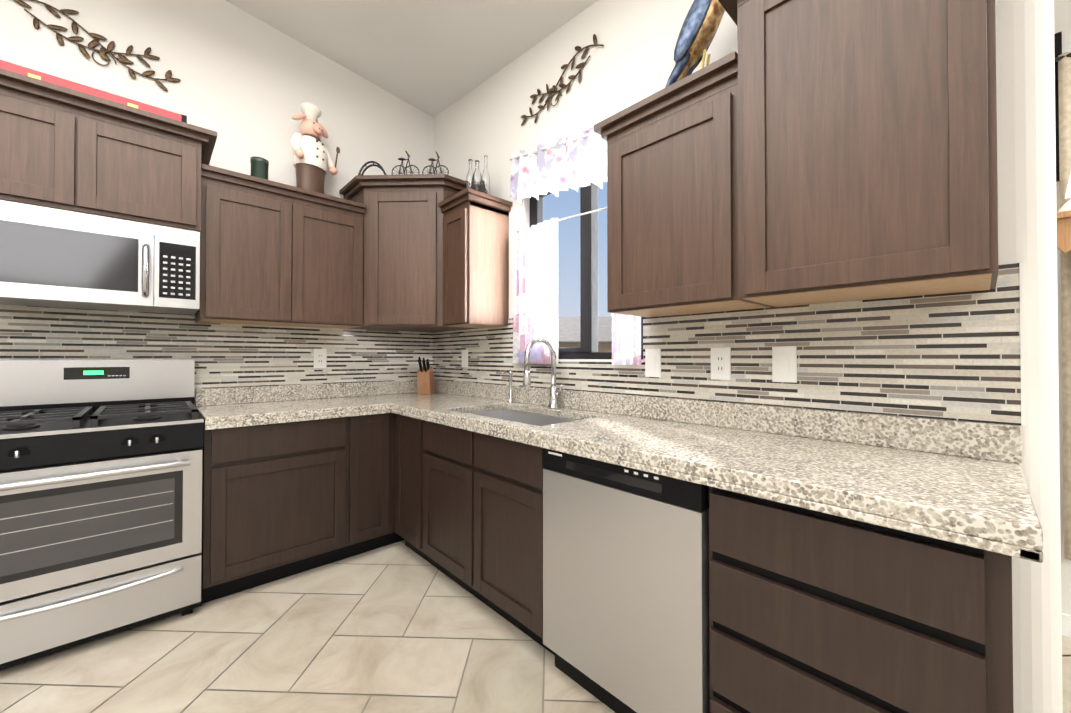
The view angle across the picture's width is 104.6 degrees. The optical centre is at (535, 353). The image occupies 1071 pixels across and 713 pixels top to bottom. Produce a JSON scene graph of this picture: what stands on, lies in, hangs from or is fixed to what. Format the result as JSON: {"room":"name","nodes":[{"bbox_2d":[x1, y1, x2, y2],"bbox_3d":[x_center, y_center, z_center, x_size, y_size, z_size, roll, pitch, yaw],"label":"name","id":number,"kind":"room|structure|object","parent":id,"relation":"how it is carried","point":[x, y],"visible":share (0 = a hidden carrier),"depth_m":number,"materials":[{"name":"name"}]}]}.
{"room":"kitchen","nodes":[
{"label":"kitchen","id":0,"kind":"room"},
{"bbox_2d":[0,0,433,405],"bbox_3d":[-2.757,-0.783,1.807,5.350,4.000,0.150,1,-1,-43],"label":"wall","id":1,"kind":"structure","parent":0,"point":[246,86],"depth_m":2.54,"materials":[{"name":"white paint"}]},
{"bbox_2d":[0,80,99,215],"bbox_3d":[-2.322,-0.865,1.836,0.543,0.461,0.397,1,-1,-43],"label":"upper cabinet","id":2,"kind":"object","parent":1,"relation":"attached to","point":[50,145],"depth_m":1.78,"materials":[{"name":"brown wood"}]},
{"bbox_2d":[0,200,199,314],"bbox_3d":[-2.106,-0.426,1.982,0.754,0.396,0.454,1,-1,-43],"label":"microwave","id":3,"kind":"object","parent":2,"relation":"attached to","point":[50,257],"visible":1,"depth_m":1.88,"materials":[{"name":"silver metal"}]},
{"bbox_2d":[14,0,180,90],"bbox_3d":[-2.273,-1.620,2.146,0.662,0.288,0.007,1,-1,-43],"label":"art","id":4,"kind":"object","parent":1,"relation":"attached to","point":[102,51],"visible":1,"depth_m":2.14,"materials":[{"name":"brown metal"}]},
{"bbox_2d":[100,108,203,235],"bbox_3d":[-2.033,-0.862,2.104,0.496,0.461,0.397,1,-1,-43],"label":"upper cabinet","id":5,"kind":"object","parent":1,"relation":"attached to","point":[153,174],"depth_m":2.00,"materials":[{"name":"brown wood"}]},
{"bbox_2d":[0,60,186,122],"bbox_3d":[-2.082,-1.176,1.819,0.841,0.056,0.029,1,-1,-43],"label":"tool","id":6,"kind":"object","parent":5,"relation":"on","point":[22,70],"visible":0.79,"depth_m":1.86,"materials":[{"name":"red paint"}]},
{"bbox_2d":[0,304,431,388],"bbox_3d":[-2.026,0.095,2.370,3.200,0.655,0.006,1,-1,-43],"label":"tile backsplash","id":7,"kind":"structure","parent":1,"relation":"attached to","point":[225,355],"depth_m":2.48,"materials":[{"name":"tile"}]},
{"bbox_2d":[314,349,326,367],"bbox_3d":[-1.488,0.035,2.860,0.080,0.132,0.007,1,-1,-43],"label":"electrical outlet plate","id":8,"kind":"object","parent":7,"relation":"attached to","point":[319,354],"depth_m":2.86,"materials":[{"name":"white plastic"}]},
{"bbox_2d":[195,168,307,326],"bbox_3d":[-1.695,-0.574,2.463,0.486,0.782,0.327,1,-1,-43],"label":"upper cabinet","id":9,"kind":"object","parent":1,"relation":"attached to","point":[273,253],"depth_m":2.34,"materials":[{"name":"brown wood"}]},
{"bbox_2d":[250,156,268,179],"bbox_3d":[-1.662,-1.079,2.492,0.094,0.175,0.094,1,-1,-43],"label":"tin canister","id":10,"kind":"object","parent":9,"relation":"on","point":[259,167],"visible":0.67,"depth_m":2.46,"materials":[{"name":"green metal"}]},
{"bbox_2d":[304,192,364,328],"bbox_3d":[-1.429,-0.572,2.709,0.486,0.782,0.327,1,-1,-43],"label":"upper cabinet","id":11,"kind":"object","parent":1,"relation":"attached to","point":[335,227],"depth_m":2.64,"materials":[{"name":"brown wood"}]},
{"bbox_2d":[289,102,339,193],"bbox_3d":[-1.429,-1.300,2.684,0.310,0.620,0.227,1,-1,-43],"label":"pig figurine","id":12,"kind":"object","parent":11,"relation":"on","point":[312,161],"visible":0.98,"depth_m":2.63,"materials":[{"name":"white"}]},
{"bbox_2d":[339,174,478,332],"bbox_3d":[-0.875,-0.673,2.937,0.748,0.988,0.748,1,-1,-43],"label":"upper cabinet","id":13,"kind":"object","parent":1,"relation":"attached to","point":[403,216],"visible":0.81,"depth_m":2.75,"materials":[{"name":"brown wood"}]},
{"bbox_2d":[358,161,386,174],"bbox_3d":[-1.148,-1.259,2.930,0.214,0.184,0.064,0,-1,-8],"label":"ornament","id":14,"kind":"object","parent":13,"relation":"on","point":[378,165],"visible":0.69,"depth_m":2.91,"materials":[{"name":"black metal"}]},
{"bbox_2d":[392,151,448,174],"bbox_3d":[-0.780,-1.261,2.799,0.280,0.185,0.280,1,-1,-43],"label":"ornaments","id":15,"kind":"object","parent":13,"relation":"on","point":[429,166],"visible":0.71,"depth_m":2.80,"materials":[{"name":"black metal"}]},
{"bbox_2d":[225,0,597,116],"bbox_3d":[0.068,-2.124,-0.469,6.780,1.225,7.350,1,-1,-43],"label":"ceiling","id":16,"kind":"structure","parent":0,"point":[433,58],"depth_m":2.61,"materials":[{"name":"white paint"}]},
{"bbox_2d":[0,540,1070,712],"bbox_3d":[0.051,1.195,-0.484,6.380,0.001,7.000,1,-1,-43],"label":"floor","id":17,"kind":"structure","parent":0,"point":[499,676],"depth_m":1.64,"materials":[{"name":"beige tile"}]},
{"bbox_2d":[0,360,203,669],"bbox_3d":[-2.021,0.625,1.880,0.758,1.187,0.701,1,-1,-43],"label":"range","id":18,"kind":"object","parent":17,"relation":"on","point":[101,470],"visible":1,"depth_m":1.74,"materials":[{"name":"silver metal"}]},
{"bbox_2d":[202,416,361,603],"bbox_3d":[-1.512,0.785,2.421,0.716,0.876,0.618,1,-1,-43],"label":"base cabinet","id":19,"kind":"object","parent":17,"relation":"on","point":[280,500],"depth_m":2.17,"materials":[{"name":"brown wood"}]},
{"bbox_2d":[195,382,386,429],"bbox_3d":[-1.435,0.288,2.476,0.891,0.155,0.633,1,-1,-43],"label":"countertop","id":20,"kind":"structure","parent":19,"relation":"on","point":[220,408],"depth_m":2.47,"materials":[{"name":"stone"}]},
{"bbox_2d":[362,413,389,552],"bbox_3d":[-1.231,0.788,2.682,0.318,0.876,0.618,1,-1,-43],"label":"base cabinet","id":21,"kind":"object","parent":17,"relation":"on","point":[375,427],"depth_m":2.52,"materials":[{"name":"brown wood"}]},
{"bbox_2d":[390,413,517,559],"bbox_3d":[-0.516,0.787,2.632,0.617,0.876,0.465,1,-1,-43],"label":"base cabinet","id":22,"kind":"object","parent":17,"relation":"on","point":[414,442],"depth_m":2.38,"materials":[{"name":"brown wood"}]},
{"bbox_2d":[426,445,554,654],"bbox_3d":[-0.074,0.906,2.154,0.617,0.630,0.958,1,-1,-43],"label":"base cabinet","id":23,"kind":"object","parent":17,"relation":"on","point":[484,508],"depth_m":1.83,"materials":[{"name":"brown wood"}]},
{"bbox_2d":[543,448,708,712],"bbox_3d":[0.452,0.780,1.546,0.578,0.870,0.622,1,-1,-43],"label":"dishwasher","id":24,"kind":"object","parent":17,"relation":"on","point":[625,589],"visible":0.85,"depth_m":1.30,"materials":[{"name":"silver metal"}]},
{"bbox_2d":[708,486,1013,712],"bbox_3d":[0.874,0.773,1.131,0.619,0.876,0.549,1,-1,-43],"label":"base cabinet","id":25,"kind":"object","parent":17,"relation":"on","point":[811,611],"depth_m":0.90,"materials":[{"name":"brown wood"}]},
{"bbox_2d":[375,380,1042,562],"bbox_3d":[-0.009,0.385,2.063,0.638,0.357,3.178,1,-1,-43],"label":"countertop","id":26,"kind":"structure","parent":25,"relation":"on","point":[960,482],"depth_m":1.22,"materials":[{"name":"stone"}]},
{"bbox_2d":[417,357,434,393],"bbox_3d":[-0.853,0.170,3.218,0.100,0.288,0.188,0,-1,2],"label":"knife block","id":27,"kind":"object","parent":26,"relation":"on","point":[425,380],"visible":0.98,"depth_m":3.17,"materials":[{"name":"brown wood"}]},
{"bbox_2d":[502,371,513,402],"bbox_3d":[-0.175,0.209,2.576,0.092,0.197,0.038,1,-1,-43],"label":"soap dispenser","id":28,"kind":"object","parent":26,"relation":"on","point":[510,386],"visible":1,"depth_m":2.59,"materials":[{"name":"silver metal"}]},
{"bbox_2d":[523,337,562,408],"bbox_3d":[0.048,0.107,2.238,0.255,0.394,0.112,1,-1,-43],"label":"faucet","id":29,"kind":"object","parent":26,"relation":"on","point":[553,399],"visible":1,"depth_m":2.28,"materials":[{"name":"silver metal"}]},
{"bbox_2d":[434,0,1062,712],"bbox_3d":[0.309,-0.778,2.325,0.150,4.000,3.260,1,-1,-43],"label":"wall","id":30,"kind":"structure","parent":0,"point":[630,62],"depth_m":1.14,"materials":[{"name":"white paint"}]},
{"bbox_2d":[438,192,512,327],"bbox_3d":[-0.401,-0.572,2.734,0.328,0.782,0.307,1,-1,-43],"label":"upper cabinet","id":31,"kind":"object","parent":30,"relation":"attached to","point":[475,227],"depth_m":2.62,"materials":[{"name":"brown wood"}]},
{"bbox_2d":[484,155,489,194],"bbox_3d":[-0.342,-1.144,2.764,0.066,0.310,0.135,0,-1,-25],"label":"glass bottle","id":32,"kind":"object","parent":31,"relation":"on","point":[485,157],"depth_m":2.71,"materials":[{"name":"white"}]},
{"bbox_2d":[521,34,603,125],"bbox_3d":[0.130,-1.558,2.397,0.007,0.290,0.662,1,-1,-43],"label":"art","id":33,"kind":"object","parent":30,"relation":"attached to","point":[561,85],"visible":0.98,"depth_m":2.37,"materials":[{"name":"brown metal"}]},
{"bbox_2d":[510,127,640,364],"bbox_3d":[0.158,-0.595,2.269,0.096,1.307,0.936,1,-1,-43],"label":"curtains","id":34,"kind":"object","parent":30,"relation":"attached to","point":[576,160],"visible":0.62,"depth_m":2.39,"materials":[{"name":"floral fabric"}]},
{"bbox_2d":[530,182,642,361],"bbox_3d":[0.258,-0.516,2.344,0.104,1.123,0.880,1,-1,-43],"label":"window","id":35,"kind":"structure","parent":30,"relation":"in","point":[587,350],"depth_m":2.31,"materials":[{"name":"glass"},{"name":"dark metal"}]},
{"bbox_2d":[598,60,758,316],"bbox_3d":[0.596,-0.561,1.659,0.328,0.774,0.544,1,-1,-43],"label":"upper cabinet","id":36,"kind":"object","parent":30,"relation":"attached to","point":[668,157],"depth_m":1.53,"materials":[{"name":"brown wood"}]},
{"bbox_2d":[665,0,724,87],"bbox_3d":[0.651,-1.293,1.600,0.132,0.636,0.402,1,-1,-43],"label":"parrot figurine","id":37,"kind":"object","parent":36,"relation":"on","point":[700,25],"visible":0.75,"depth_m":1.58,"materials":[{"name":"blue ceramic"}]},
{"bbox_2d":[432,263,1024,425],"bbox_3d":[0.235,-0.014,2.281,0.008,0.439,3.180,1,-1,-43],"label":"tile backsplash","id":38,"kind":"structure","parent":30,"relation":"attached to","point":[959,356],"depth_m":1.41,"materials":[{"name":"tile"}]},
{"bbox_2d":[462,350,467,367],"bbox_3d":[-0.531,0.040,3.094,0.009,0.132,0.080,1,-1,-43],"label":"electrical outlet plate","id":39,"kind":"object","parent":38,"relation":"attached to","point":[464,352],"depth_m":3.08,"materials":[{"name":"white plastic"}]},
{"bbox_2d":[645,349,660,376],"bbox_3d":[0.547,0.044,1.931,0.009,0.132,0.080,1,-1,-43],"label":"electrical outlet plate","id":40,"kind":"object","parent":38,"relation":"attached to","point":[652,356],"depth_m":1.93,"materials":[{"name":"white plastic"}]},
{"bbox_2d":[711,347,730,379],"bbox_3d":[0.761,0.042,1.703,0.007,0.132,0.080,1,-1,-43],"label":"electrical outlet plate","id":41,"kind":"object","parent":38,"relation":"attached to","point":[720,357],"depth_m":1.70,"materials":[{"name":"white plastic"}]},
{"bbox_2d":[772,346,796,382],"bbox_3d":[0.919,0.040,1.530,0.009,0.132,0.080,1,-1,-43],"label":"electrical outlet plate","id":42,"kind":"object","parent":38,"relation":"attached to","point":[784,363],"depth_m":1.53,"materials":[{"name":"white plastic"}]},
{"bbox_2d":[730,0,998,307],"bbox_3d":[0.962,-0.666,1.244,0.357,0.975,0.558,1,-1,-43],"label":"upper cabinet","id":43,"kind":"object","parent":30,"relation":"attached to","point":[798,152],"depth_m":1.10,"materials":[{"name":"brown wood"}]},
{"bbox_2d":[1054,0,1070,614],"bbox_3d":[3.533,-0.795,0.583,0.150,4.000,3.800,1,-1,-43],"label":"wall","id":44,"kind":"structure","parent":0,"point":[1062,15],"depth_m":1.80,"materials":[{"name":"white paint"}]},
{"bbox_2d":[1054,31,1061,181],"bbox_3d":[2.232,-1.072,1.855,0.029,0.640,0.159,1,-1,-43],"label":"picture frame","id":45,"kind":"object","parent":44,"relation":"attached to","point":[1058,43],"visible":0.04,"depth_m":1.80,"materials":[{"name":"black glass"}]},
{"bbox_2d":[1055,53,1070,61],"bbox_3d":[2.558,-1.271,1.456,0.018,0.018,1.000,1,-1,-43],"label":"curtain rod","id":46,"kind":"object","parent":44,"relation":"attached to","point":[1057,59],"depth_m":1.77,"materials":[{"name":"black metal"}]},
{"bbox_2d":[1058,52,1070,559],"bbox_3d":[2.422,-0.207,1.591,0.030,2.156,0.498,1,-1,-43],"label":"panel","id":47,"kind":"object","parent":46,"relation":"hanging from","point":[1064,76],"visible":0.79,"depth_m":1.76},
{"bbox_2d":[1057,210,1070,253],"bbox_3d":[2.345,-0.425,1.523,0.160,0.288,0.600,1,-1,-43],"label":"wall shelf","id":48,"kind":"object","parent":44,"relation":"attached to","point":[1064,232],"visible":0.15,"depth_m":1.67,"materials":[{"name":"brown wood"}]},
{"bbox_2d":[1058,172,1070,211],"bbox_3d":[2.205,-0.698,1.676,0.054,0.262,0.117,1,-1,-43],"label":"sailboat figurine","id":49,"kind":"object","parent":48,"relation":"on","point":[1066,206],"visible":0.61,"depth_m":1.69,"materials":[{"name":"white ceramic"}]},
{"bbox_2d":[1061,613,1070,637],"bbox_3d":[3.476,1.159,0.503,0.014,0.090,3.790,1,-1,-43],"label":"baseboard","id":50,"kind":"structure","parent":44,"relation":"attached to","point":[1066,624],"depth_m":1.78,"materials":[{"name":"white wood"}]},
{"label":"outside","id":51,"kind":"structure","parent":0,"visible":0},
{"bbox_3d":[18.755,2.714,42.075,78.700,0.200,90.000,1,-1,-43],"label":"ground","id":52,"kind":"structure","parent":51,"visible":0},
{"bbox_2d":[558,316,611,351],"bbox_3d":[0.724,0.415,17.346,28.997,3.910,12.999,0,-1,2],"label":"house","id":53,"kind":"structure","parent":52,"relation":"on","point":[568,332],"depth_m":12.32,"materials":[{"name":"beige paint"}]}
]}

